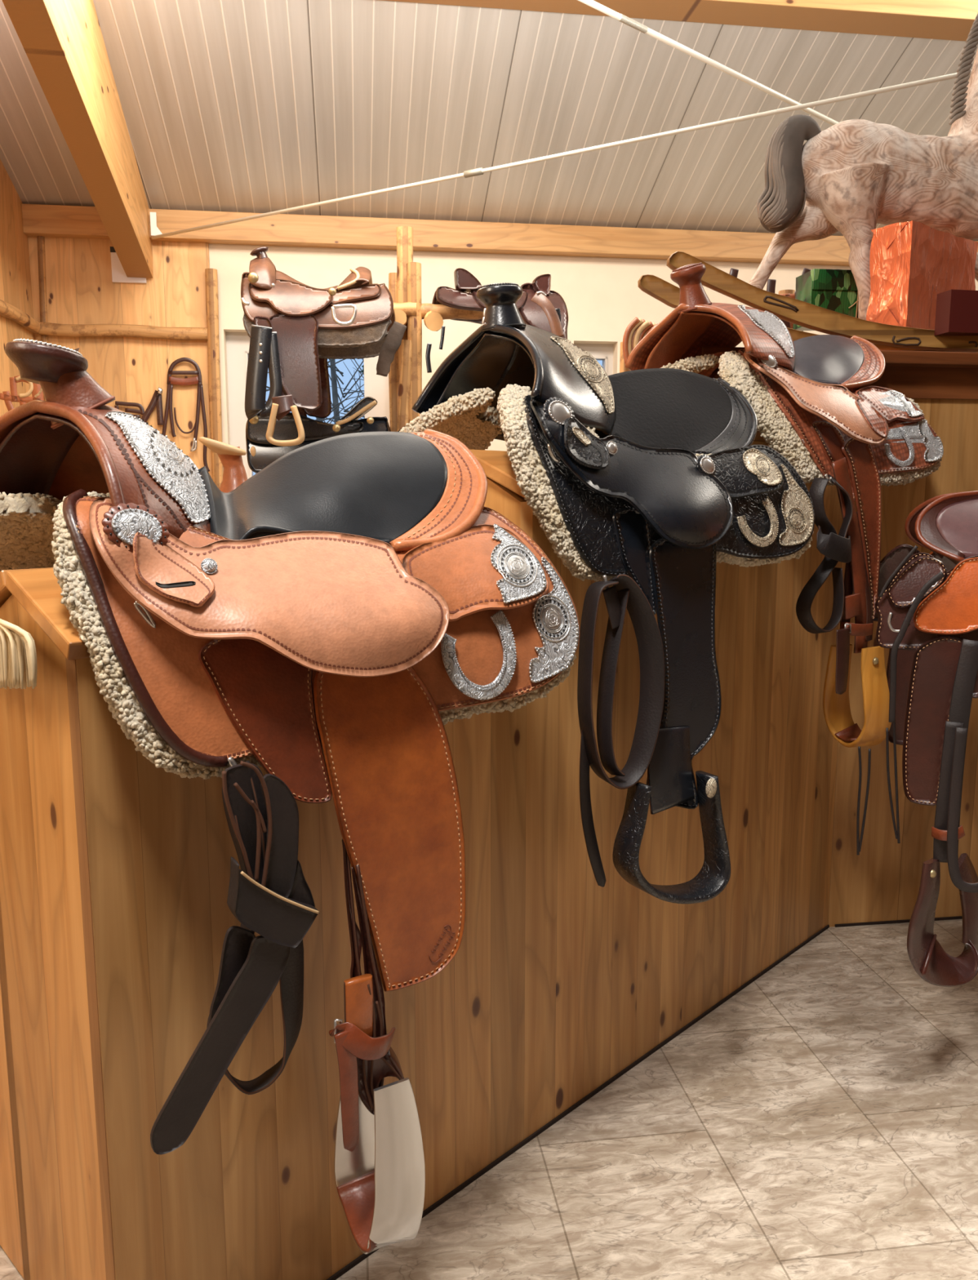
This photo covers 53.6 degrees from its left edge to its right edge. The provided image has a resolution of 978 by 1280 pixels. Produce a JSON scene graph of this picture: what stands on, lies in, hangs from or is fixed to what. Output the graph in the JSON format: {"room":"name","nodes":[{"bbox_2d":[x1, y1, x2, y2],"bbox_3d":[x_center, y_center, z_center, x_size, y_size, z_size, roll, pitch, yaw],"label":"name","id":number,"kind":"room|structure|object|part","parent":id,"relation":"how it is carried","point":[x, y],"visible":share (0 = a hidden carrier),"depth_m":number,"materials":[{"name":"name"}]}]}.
{"room":"saddle shop","nodes":[
{"label":"saddle shop","id":0,"kind":"room"},
{"bbox_2d":[0,901,30,1279],"bbox_3d":[0.110,0.203,2.134,0.028,1.260,2.267,8,12,43],"label":"wall","id":1,"kind":"structure","parent":0,"point":[5,1024],"depth_m":1.38,"materials":[{"name":"brown wood"}]},
{"bbox_2d":[0,567,89,659],"bbox_3d":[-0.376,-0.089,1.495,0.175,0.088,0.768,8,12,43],"label":"trim","id":2,"kind":"structure","parent":1,"relation":"attached to","point":[5,593],"depth_m":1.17,"materials":[{"name":"brown wood"}]},
{"bbox_2d":[0,338,579,1253],"bbox_3d":[-0.328,0.189,1.375,0.814,1.146,0.611,-5,10,-32],"label":"saddle","id":3,"kind":"object","parent":2,"relation":"on","point":[331,600],"visible":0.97,"depth_m":1.18,"materials":[{"name":"beige leather"}]},
{"bbox_3d":[-0.426,-0.223,1.263,0.117,0.136,0.276,-2,9,-16],"label":"swell plate","id":4,"kind":"part","parent":3,"relation":"part of","materials":[{"name":"silver metal"}]},
{"bbox_3d":[-0.250,-0.213,1.368,0.358,0.169,0.300,-5,10,-32],"label":"padded seat","id":5,"kind":"part","parent":3,"relation":"part of","materials":[{"name":"black leather"}]},
{"bbox_3d":[0.041,-0.107,1.328,0.077,0.102,0.112,0,8,0],"label":"jockey corner plate","id":6,"kind":"part","parent":3,"relation":"part of","materials":[{"name":"silver metal"}]},
{"bbox_3d":[0.092,-0.029,1.345,0.058,0.168,0.089,2,9,14],"label":"skirt corner plate","id":7,"kind":"part","parent":3,"relation":"part of","materials":[{"name":"silver metal"}]},
{"bbox_2d":[198,436,247,493],"bbox_3d":[-0.796,-0.462,2.972,0.169,0.317,0.342,-5,10,-32],"label":"saddle","id":8,"kind":"object","parent":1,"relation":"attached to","point":[234,474],"visible":0.38,"depth_m":2.94,"materials":[{"name":"leather"}]},
{"bbox_2d":[0,159,34,416],"bbox_3d":[-2.014,-2.502,0.842,0.151,7.000,9.000,-1,9,-8],"label":"wall","id":9,"kind":"structure","parent":0,"point":[15,270],"depth_m":5.11,"materials":[{"name":"brown wood"}]},
{"bbox_2d":[0,299,39,333],"bbox_3d":[-2.396,-1.615,4.514,0.074,0.077,1.840,-1,9,-9],"label":"log rail","id":10,"kind":"object","parent":9,"relation":"attached to","point":[7,310],"visible":1,"depth_m":5.06,"materials":[{"name":"brown wood"}]},
{"bbox_2d":[0,375,44,411],"bbox_3d":[-2.211,-1.197,4.583,0.212,0.228,0.020,-1,9,-8],"label":"halter","id":11,"kind":"object","parent":9,"relation":"hanging from","point":[35,389],"visible":0.62,"depth_m":4.58,"materials":[{"name":"leather"}]},
{"bbox_2d":[0,594,106,1279],"bbox_3d":[-1.032,0.383,1.697,1.573,1.033,0.021,8,12,43],"label":"wall","id":12,"kind":"structure","parent":0,"point":[42,930],"depth_m":1.24,"materials":[{"name":"brown wood"}]},
{"bbox_2d":[0,618,36,688],"bbox_3d":[-0.561,0.023,1.114,0.045,0.111,0.302,-8,12,-43],"label":"tassel","id":13,"kind":"object","parent":12,"relation":"hanging from","point":[18,655],"visible":1,"depth_m":1.03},
{"bbox_2d":[65,657,115,1279],"bbox_3d":[-0.463,0.499,1.147,0.026,0.967,0.005,8,12,44],"label":"trim","id":14,"kind":"structure","parent":12,"relation":"attached to","point":[71,670],"depth_m":1.12,"materials":[{"name":"brown wood"}]},
{"bbox_2d":[27,236,212,478],"bbox_3d":[-2.098,-1.358,5.703,0.974,3.300,0.250,-1,9,-8],"label":"wall","id":15,"kind":"structure","parent":0,"point":[80,289],"depth_m":5.52,"materials":[{"name":"brown wood"}]},
{"bbox_2d":[36,235,48,400],"bbox_3d":[-2.520,-1.033,5.554,0.102,2.702,0.044,0,8,0],"label":"batten","id":16,"kind":"object","parent":15,"relation":"attached to","point":[41,244],"visible":0.25,"depth_m":5.40,"materials":[{"name":"brown wood"}]},
{"bbox_2d":[1,0,152,278],"bbox_3d":[-1.560,-2.679,2.974,0.146,1.987,5.204,-1,9,-10],"label":"beam","id":17,"kind":"structure","parent":15,"relation":"attached to","point":[62,41],"depth_m":4.16,"materials":[{"name":"brown wood"}]},
{"bbox_2d":[149,212,162,235],"bbox_3d":[-1.839,-2.302,5.359,0.068,0.123,0.010,-1,9,-8],"label":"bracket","id":18,"kind":"object","parent":17,"relation":"attached to","point":[154,230],"visible":1,"depth_m":5.35,"materials":[{"name":"white metal"}]},
{"bbox_2d":[151,69,972,239],"bbox_3d":[-0.069,-2.104,4.360,4.141,0.060,0.029,5,10,29],"label":"rod","id":19,"kind":"object","parent":18,"relation":"attached to","point":[477,171],"visible":1,"depth_m":4.08,"materials":[{"name":"white paint"}]},
{"bbox_2d":[38,321,207,340],"bbox_3d":[-2.064,-1.746,5.480,0.914,0.078,0.076,-1,8,-8],"label":"log rail","id":20,"kind":"object","parent":15,"relation":"attached to","point":[46,328],"visible":0.99,"depth_m":5.46,"materials":[{"name":"brown wood"}]},
{"bbox_2d":[109,246,146,283],"bbox_3d":[-2.034,-2.114,5.459,0.184,0.189,0.025,-1,9,-8],"label":"bracket","id":21,"kind":"object","parent":15,"relation":"in","point":[118,275],"visible":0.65,"depth_m":5.45,"materials":[{"name":"white metal"}]},
{"bbox_2d":[114,400,144,417],"bbox_3d":[-2.062,-1.320,5.555,0.167,0.099,0.005,-1,9,-8],"label":"noseband","id":22,"kind":"object","parent":15,"relation":"hanging from","point":[141,411],"visible":0.81,"depth_m":5.55,"materials":[{"name":"brown leather"}]},
{"bbox_2d":[140,386,163,425],"bbox_3d":[-1.951,-1.324,5.561,0.157,0.254,0.023,-1,9,-8],"label":"leather strap","id":23,"kind":"object","parent":15,"relation":"hanging from","point":[157,401],"visible":0.84,"depth_m":5.57,"materials":[{"name":"brown leather"}]},
{"bbox_2d":[161,357,209,471],"bbox_3d":[-1.767,-1.299,5.593,0.271,0.650,0.020,-1,9,-8],"label":"bridle","id":24,"kind":"object","parent":15,"relation":"hanging from","point":[197,380],"visible":0.94,"depth_m":5.59,"materials":[{"name":"brown leather"}]},
{"bbox_2d":[75,440,846,1279],"bbox_3d":[0.221,0.251,1.822,0.033,1.264,1.967,8,12,43],"label":"wall","id":25,"kind":"structure","parent":0,"point":[557,981],"depth_m":1.60,"materials":[{"name":"brown wood"}]},
{"bbox_2d":[469,448,524,497],"bbox_3d":[0.234,-0.310,1.843,0.175,0.088,0.647,8,12,43],"label":"trim","id":26,"kind":"structure","parent":25,"relation":"attached to","point":[496,465],"depth_m":1.62,"materials":[{"name":"brown wood"}]},
{"bbox_2d":[753,430,765,441],"bbox_3d":[0.655,-0.498,2.255,0.175,0.088,0.588,8,12,43],"label":"trim","id":27,"kind":"structure","parent":25,"relation":"attached to","point":[757,437],"depth_m":2.06,"materials":[{"name":"brown wood"}]},
{"bbox_2d":[624,262,943,747],"bbox_3d":[0.683,-0.299,2.235,0.702,1.048,0.518,-4,9,-25],"label":"saddle","id":28,"kind":"object","parent":27,"relation":"on","point":[805,396],"visible":0.71,"depth_m":2.07,"materials":[{"name":"leather"}]},
{"bbox_3d":[0.609,-0.674,2.105,0.125,0.139,0.330,1,9,7],"label":"swell plate","id":29,"kind":"part","parent":28,"relation":"part of","materials":[{"name":"silver metal"}]},
{"bbox_3d":[0.719,-0.643,2.253,0.339,0.155,0.304,0,8,0],"label":"padded seat","id":30,"kind":"part","parent":28,"relation":"part of","materials":[{"name":"black leather"}]},
{"bbox_3d":[0.757,-0.470,2.029,0.237,0.085,0.055,-7,11,-37],"label":"stamped jockey panel","id":31,"kind":"part","parent":28,"relation":"part of","materials":[{"name":"leather"}]},
{"bbox_3d":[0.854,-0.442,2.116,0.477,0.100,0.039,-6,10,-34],"label":"skirt corner plate","id":32,"kind":"part","parent":28,"relation":"part of","materials":[{"name":"silver metal"}]},
{"bbox_3d":[0.902,-0.535,2.180,0.190,0.065,0.054,-6,10,-35],"label":"jockey corner plate","id":33,"kind":"part","parent":28,"relation":"part of","materials":[{"name":"silver metal"}]},
{"bbox_2d":[856,490,977,986],"bbox_3d":[1.014,0.128,1.937,0.508,1.025,0.546,3,9,19],"label":"saddle","id":34,"kind":"object","parent":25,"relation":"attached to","point":[926,606],"visible":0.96,"depth_m":1.80,"materials":[{"name":"brown leather"}]},
{"bbox_3d":[1.032,-0.220,1.944,0.270,0.141,0.301,3,9,18],"label":"padded seat","id":35,"kind":"part","parent":34,"relation":"part of","materials":[{"name":"brown leather"}]},
{"bbox_2d":[440,476,526,528],"bbox_3d":[-0.039,-0.194,1.703,0.271,0.238,0.020,8,12,43],"label":"wall","id":36,"kind":"structure","parent":0,"point":[499,498],"depth_m":1.62,"materials":[{"name":"brown wood"}]},
{"bbox_2d":[0,0,977,241],"bbox_3d":[2.398,-3.692,1.069,9.000,4.102,10.050,-1,9,-8],"label":"ceiling","id":37,"kind":"structure","parent":0,"point":[250,106],"depth_m":4.80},
{"bbox_2d":[382,0,977,40],"bbox_3d":[1.814,-2.943,4.377,7.500,0.300,0.201,-1,9,-8],"label":"ceiling beam","id":38,"kind":"structure","parent":37,"relation":"attached to","point":[944,20],"depth_m":4.31,"materials":[{"name":"brown wood"}]},
{"bbox_2d":[577,0,838,125],"bbox_3d":[1.047,-2.097,3.680,2.107,0.107,0.022,-7,11,-38],"label":"rod","id":39,"kind":"object","parent":37,"relation":"attached to","point":[627,20],"visible":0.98,"depth_m":3.43,"materials":[{"name":"white paint"}]},
{"bbox_2d":[0,919,977,1279],"bbox_3d":[0.395,0.781,2.725,11.500,0.050,12.000,-1,9,-8],"label":"floor","id":40,"kind":"structure","parent":0,"point":[820,1122],"depth_m":1.69,"materials":[{"name":"tile"}]},
{"bbox_2d":[204,268,223,488],"bbox_3d":[-1.592,-0.910,5.682,0.078,2.420,0.075,1,8,0],"label":"log post","id":41,"kind":"object","parent":40,"relation":"on","point":[211,274],"visible":0.48,"depth_m":5.56,"materials":[{"name":"brown wood"}]},
{"bbox_2d":[388,226,483,431],"bbox_3d":[-0.466,-0.791,4.927,0.878,2.408,0.735,0,8,0],"label":"rack","id":42,"kind":"object","parent":40,"relation":"on","point":[405,375],"visible":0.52,"depth_m":4.58,"materials":[{"name":"brown wood"}]},
{"bbox_2d":[240,246,395,446],"bbox_3d":[-0.749,-1.283,4.251,0.675,0.869,0.542,0,8,0],"label":"saddle","id":43,"kind":"object","parent":42,"relation":"hanging from","point":[292,326],"visible":0.99,"depth_m":4.10,"materials":[{"name":"brown leather"}]},
{"bbox_3d":[-0.789,-1.552,4.287,0.305,0.157,0.286,0,8,0],"label":"padded seat","id":44,"kind":"part","parent":43,"relation":"part of","materials":[{"name":"brown leather"}]},
{"bbox_2d":[376,320,406,377],"bbox_3d":[-0.447,-1.333,4.431,0.143,0.246,0.034,0,8,0],"label":"strap","id":45,"kind":"object","parent":43,"relation":"attached to","point":[393,339],"visible":1,"depth_m":4.42,"materials":[{"name":"brown leather"}]},
{"bbox_2d":[245,396,391,473],"bbox_3d":[-0.788,-0.946,4.472,0.696,0.359,0.520,0,8,0],"label":"saddle","id":46,"kind":"object","parent":42,"relation":"hanging from","point":[260,453],"visible":0.48,"depth_m":4.41,"materials":[{"name":"black leather"}]},
{"bbox_3d":[-0.463,-0.673,4.824,0.062,2.206,0.055,0,8,0],"label":"post","id":47,"kind":"part","parent":42,"relation":"part of","materials":[{"name":"brown wood"}]},
{"bbox_3d":[-0.447,-1.599,4.806,0.088,0.087,0.734,-1,18,-5],"label":"cross rail","id":48,"kind":"part","parent":42,"relation":"part of","materials":[{"name":"brown wood"}]},
{"bbox_3d":[-0.402,-1.180,4.605,0.061,0.474,0.060,4,8,-1],"label":"cross rail","id":49,"kind":"part","parent":42,"relation":"part of","materials":[{"name":"brown wood"}]},
{"bbox_3d":[-0.558,-1.556,4.552,0.438,0.073,0.082,1,8,0],"label":"rail","id":50,"kind":"part","parent":42,"relation":"part of","materials":[{"name":"brown wood"}]},
{"bbox_3d":[-0.401,-0.770,4.788,0.091,2.408,0.087,0,8,0],"label":"post","id":51,"kind":"part","parent":42,"relation":"part of","materials":[{"name":"brown wood"}]},
{"bbox_3d":[-0.356,-0.665,4.704,0.076,2.224,0.072,0,8,0],"label":"post","id":52,"kind":"part","parent":42,"relation":"part of","materials":[{"name":"brown wood"}]},
{"bbox_3d":[-0.274,-1.583,4.809,0.096,0.095,0.732,0,18,-3],"label":"cross rail","id":53,"kind":"part","parent":42,"relation":"part of","materials":[{"name":"brown wood"}]},
{"bbox_3d":[-0.207,-1.557,4.594,0.359,0.079,0.082,-1,8,0],"label":"rail","id":54,"kind":"part","parent":42,"relation":"part of","materials":[{"name":"brown wood"}]},
{"bbox_2d":[425,267,568,373],"bbox_3d":[0.019,-1.467,4.516,0.672,0.500,0.509,-1,9,-8],"label":"saddle","id":55,"kind":"object","parent":42,"relation":"on","point":[540,307],"visible":0.63,"depth_m":4.43,"materials":[{"name":"brown leather"}]},
{"bbox_3d":[0.058,-1.566,4.473,0.273,0.140,0.163,-2,9,-14],"label":"seat","id":56,"kind":"part","parent":55,"relation":"part of","materials":[{"name":"brown leather"}]},
{"bbox_2d":[619,342,630,373],"bbox_3d":[0.550,-0.321,3.995,0.052,1.754,0.049,0,8,0],"label":"log post","id":57,"kind":"object","parent":40,"relation":"on","point":[622,369],"visible":0.02,"depth_m":3.86,"materials":[{"name":"brown wood"}]},
{"bbox_2d":[622,316,657,364],"bbox_3d":[0.608,-1.167,3.779,0.176,0.179,0.041,0,8,0],"label":"bundle","id":58,"kind":"object","parent":57,"relation":"hanging from","point":[637,329],"visible":0.39,"depth_m":3.76,"materials":[{"name":"leather"}]},
{"bbox_2d":[778,289,795,294],"bbox_3d":[1.092,-0.344,3.688,0.069,1.891,0.068,0,8,0],"label":"post","id":59,"kind":"object","parent":40,"relation":"on","point":[783,291],"visible":0.03,"depth_m":3.53,"materials":[{"name":"brown wood"}]},
{"bbox_2d":[728,267,811,331],"bbox_3d":[0.999,-1.186,3.473,0.302,0.282,0.026,0,8,0],"label":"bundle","id":60,"kind":"object","parent":59,"relation":"hanging from","point":[771,286],"visible":0.2,"depth_m":3.45,"materials":[{"name":"brown wood"}]},
{"bbox_2d":[208,244,977,451],"bbox_3d":[1.860,-1.492,6.266,7.026,3.400,0.250,-1,9,-8],"label":"wall","id":61,"kind":"structure","parent":0,"point":[602,296],"depth_m":5.79,"materials":[{"name":"white paint"}]},
{"bbox_2d":[225,332,388,479],"bbox_3d":[-1.086,-1.171,5.901,0.950,1.333,0.078,-1,9,-8],"label":"window","id":62,"kind":"structure","parent":61,"relation":"in","point":[350,380],"depth_m":5.85,"materials":[{"name":"clear glass"}]},
{"bbox_3d":[-1.099,-1.172,5.903,0.683,1.094,0.010,-1,9,-8],"label":"pane","id":63,"kind":"part","parent":62,"relation":"part of","materials":[{"name":"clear glass"}]},
{"bbox_2d":[21,204,977,266],"bbox_3d":[1.402,-2.394,5.887,8.000,0.152,0.103,-1,9,-8],"label":"wooden beam","id":64,"kind":"structure","parent":61,"relation":"attached to","point":[37,220],"depth_m":5.62,"materials":[{"name":"brown wood"}]},
{"bbox_2d":[573,343,613,375],"bbox_3d":[0.635,-0.890,6.188,0.275,1.932,0.078,-1,9,-8],"label":"window","id":65,"kind":"structure","parent":61,"relation":"in","point":[602,353],"depth_m":6.03,"materials":[{"name":"clear glass"}]},
{"bbox_3d":[0.633,-0.921,6.187,0.176,1.692,0.010,-1,9,-8],"label":"pane","id":66,"kind":"part","parent":65,"relation":"part of","materials":[{"name":"clear glass"}]},
{"bbox_2d":[755,398,977,927],"bbox_3d":[2.156,-0.014,2.921,3.420,1.464,0.500,-1,9,-8],"label":"wall","id":67,"kind":"structure","parent":0,"point":[880,883],"depth_m":2.58,"materials":[{"name":"brown wood"}]},
{"bbox_2d":[697,346,977,399],"bbox_3d":[2.124,-0.744,3.001,3.430,0.105,1.020,-1,9,-8],"label":"display shelf","id":68,"kind":"object","parent":67,"relation":"on","point":[928,375],"visible":0.22,"depth_m":2.40,"materials":[{"name":"brown wood"}]},
{"bbox_2d":[637,13,977,352],"bbox_3d":[1.212,-1.404,2.716,1.526,1.210,0.484,0,8,0],"label":"rocking horse","id":69,"kind":"object","parent":68,"relation":"on","point":[852,176],"visible":0.95,"depth_m":2.72},
{"bbox_2d":[793,268,858,330],"bbox_3d":[1.094,-1.065,3.046,0.223,0.178,0.131,-1,9,-7],"label":"gift box","id":70,"kind":"object","parent":68,"relation":"on","point":[834,290],"visible":0.38,"depth_m":2.98,"materials":[{"name":"green paper"}]},
{"bbox_2d":[866,220,977,329],"bbox_3d":[1.228,-0.995,2.740,0.372,0.291,0.125,-7,11,-37],"label":"gift box","id":71,"kind":"object","parent":68,"relation":"on","point":[913,262],"visible":0.66,"depth_m":2.64,"materials":[{"name":"orange paper"}]},
{"bbox_2d":[934,289,977,335],"bbox_3d":[1.266,-0.858,2.545,0.160,0.106,0.060,-1,9,-10],"label":"gift box","id":72,"kind":"object","parent":68,"relation":"on","point":[957,310],"visible":1,"depth_m":2.51,"materials":[{"name":"red paper"}]},
{"bbox_2d":[835,915,962,927],"bbox_3d":[2.408,0.739,2.812,2.980,0.007,0.004,-1,9,-8],"label":"baseboard","id":73,"kind":"structure","parent":67,"relation":"attached to","point":[956,917],"depth_m":2.63,"materials":[{"name":"brown wood"}]},
{"label":"trim","id":74,"kind":"structure","parent":0,"visible":0},
{"bbox_2d":[397,282,814,903],"bbox_3d":[0.205,-0.108,1.880,0.716,1.069,0.645,-5,10,-32],"label":"saddle","id":75,"kind":"object","parent":74,"relation":"on","point":[642,481],"visible":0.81,"depth_m":1.66,"materials":[{"name":"black leather"}]},
{"bbox_3d":[0.147,-0.325,1.544,0.037,0.030,0.013,-4,9,-24],"label":"keeper tip plate","id":76,"kind":"part","parent":75,"relation":"part of","materials":[{"name":"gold metal"}]},
{"bbox_3d":[0.148,-0.472,1.700,0.115,0.146,0.300,5,10,28],"label":"swell plate","id":77,"kind":"part","parent":75,"relation":"part of","materials":[{"name":"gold metal"}]},
{"bbox_3d":[0.305,-0.440,1.893,0.354,0.185,0.300,-5,10,-32],"label":"padded seat","id":78,"kind":"part","parent":75,"relation":"part of","materials":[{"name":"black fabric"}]},
{"bbox_3d":[0.499,-0.318,1.775,0.084,0.068,0.049,-7,11,-39],"label":"jockey corner plate","id":79,"kind":"part","parent":75,"relation":"part of","materials":[{"name":"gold metal"}]},
{"bbox_3d":[0.570,-0.256,1.829,0.101,0.152,0.046,-5,10,-33],"label":"skirt corner plate","id":80,"kind":"part","parent":75,"relation":"part of","materials":[{"name":"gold metal"}]}
]}

